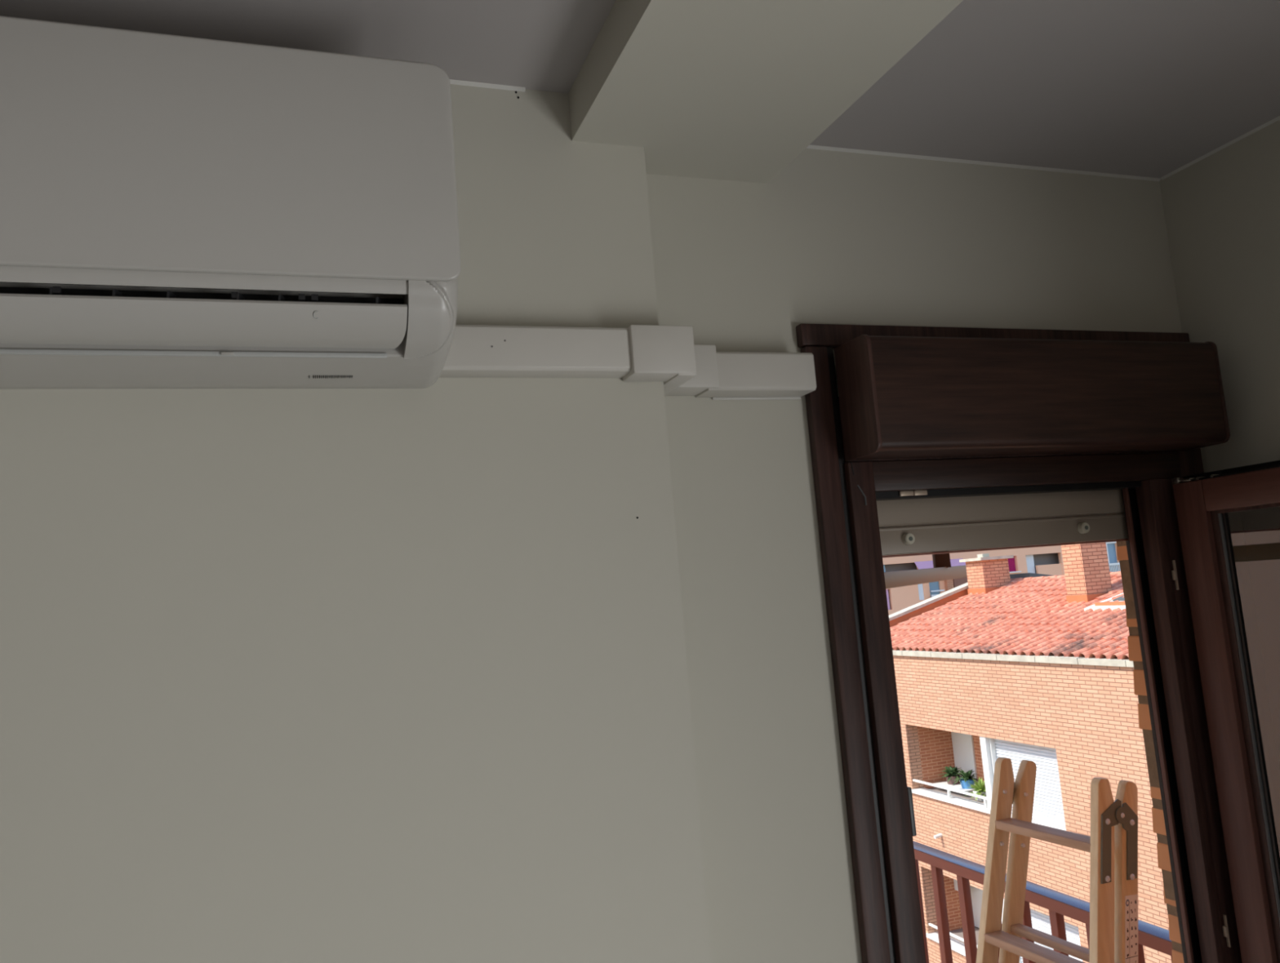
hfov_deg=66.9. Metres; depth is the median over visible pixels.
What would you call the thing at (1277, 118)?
trim
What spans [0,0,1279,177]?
ceiling
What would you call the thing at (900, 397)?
box
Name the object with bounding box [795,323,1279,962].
door
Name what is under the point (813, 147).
trim
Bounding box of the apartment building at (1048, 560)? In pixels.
[882,539,1120,615]
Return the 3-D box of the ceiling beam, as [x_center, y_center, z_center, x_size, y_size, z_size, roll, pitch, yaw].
[0.767,-0.779,-0.671,0.325,0.066,4.425,-2,-7,-20]
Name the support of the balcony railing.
on the floor
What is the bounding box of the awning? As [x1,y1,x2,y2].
[884,551,967,589]
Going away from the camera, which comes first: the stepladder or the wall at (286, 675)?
the wall at (286, 675)
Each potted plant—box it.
[940,765,962,784]
[952,769,977,789]
[965,776,986,800]
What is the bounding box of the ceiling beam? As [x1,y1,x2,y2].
[568,0,963,183]
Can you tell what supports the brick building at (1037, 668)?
on the ground
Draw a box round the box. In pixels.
[834,334,1230,461]
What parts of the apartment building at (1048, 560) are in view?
mauve panel, window panel, balcony rail, brown panel, window panel, window railing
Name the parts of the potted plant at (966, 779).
pot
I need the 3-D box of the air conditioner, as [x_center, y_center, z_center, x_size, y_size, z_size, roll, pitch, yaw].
[-0.602,-0.262,0.945,0.813,0.312,0.206,-2,-7,-20]
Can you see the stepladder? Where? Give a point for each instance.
(1112, 845)
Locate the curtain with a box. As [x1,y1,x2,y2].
[1007,558,1015,572]
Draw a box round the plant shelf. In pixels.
[933,781,974,792]
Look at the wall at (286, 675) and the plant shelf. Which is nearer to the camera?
the wall at (286, 675)
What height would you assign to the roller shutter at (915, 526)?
0.202 m
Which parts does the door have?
strike plate, strike plate, lock rail, rail, glass pane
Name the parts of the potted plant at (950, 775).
pot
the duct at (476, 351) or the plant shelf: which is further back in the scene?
the plant shelf
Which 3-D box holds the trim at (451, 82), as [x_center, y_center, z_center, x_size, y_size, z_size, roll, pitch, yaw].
[-0.336,-0.499,1.183,0.400,0.004,0.004,-2,-7,-20]
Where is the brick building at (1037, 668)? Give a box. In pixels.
[888,540,1171,962]
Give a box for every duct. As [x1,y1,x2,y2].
[438,324,631,377]
[695,351,816,399]
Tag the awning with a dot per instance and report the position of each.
(942, 570)
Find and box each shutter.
[875,488,1128,558]
[994,738,1065,827]
[1020,908,1082,962]
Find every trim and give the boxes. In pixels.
[449,79,525,92]
[805,145,1160,181]
[1160,115,1279,179]
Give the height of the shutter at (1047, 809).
1.370 m
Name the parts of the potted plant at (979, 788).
pot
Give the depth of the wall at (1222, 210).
1.58 m
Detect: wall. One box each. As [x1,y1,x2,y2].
[0,84,711,962]
[646,148,1182,962]
[1116,538,1184,962]
[1159,120,1279,472]
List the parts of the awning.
stem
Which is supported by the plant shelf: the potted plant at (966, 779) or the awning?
the potted plant at (966, 779)
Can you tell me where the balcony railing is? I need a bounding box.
[913,841,1172,962]
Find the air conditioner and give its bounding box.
[0,15,461,389]
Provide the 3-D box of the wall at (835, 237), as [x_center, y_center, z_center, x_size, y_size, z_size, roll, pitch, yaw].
[0.606,0.742,1.451,1.154,2.544,0.065,-2,-7,-20]
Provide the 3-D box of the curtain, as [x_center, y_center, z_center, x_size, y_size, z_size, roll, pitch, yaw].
[23.346,5.220,61.254,0.910,0.970,0.060,-2,-7,-20]
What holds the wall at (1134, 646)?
attached to the wall
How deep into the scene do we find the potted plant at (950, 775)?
20.07 m
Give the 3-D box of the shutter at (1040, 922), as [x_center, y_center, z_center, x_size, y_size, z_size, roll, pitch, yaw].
[7.212,8.175,16.889,0.050,1.370,1.760,-2,-7,-20]
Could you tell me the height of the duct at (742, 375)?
0.058 m
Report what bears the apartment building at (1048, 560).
on the ground
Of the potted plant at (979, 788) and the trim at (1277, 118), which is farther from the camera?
the potted plant at (979, 788)
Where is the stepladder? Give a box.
[976,757,1137,962]
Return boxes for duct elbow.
[622,324,719,395]

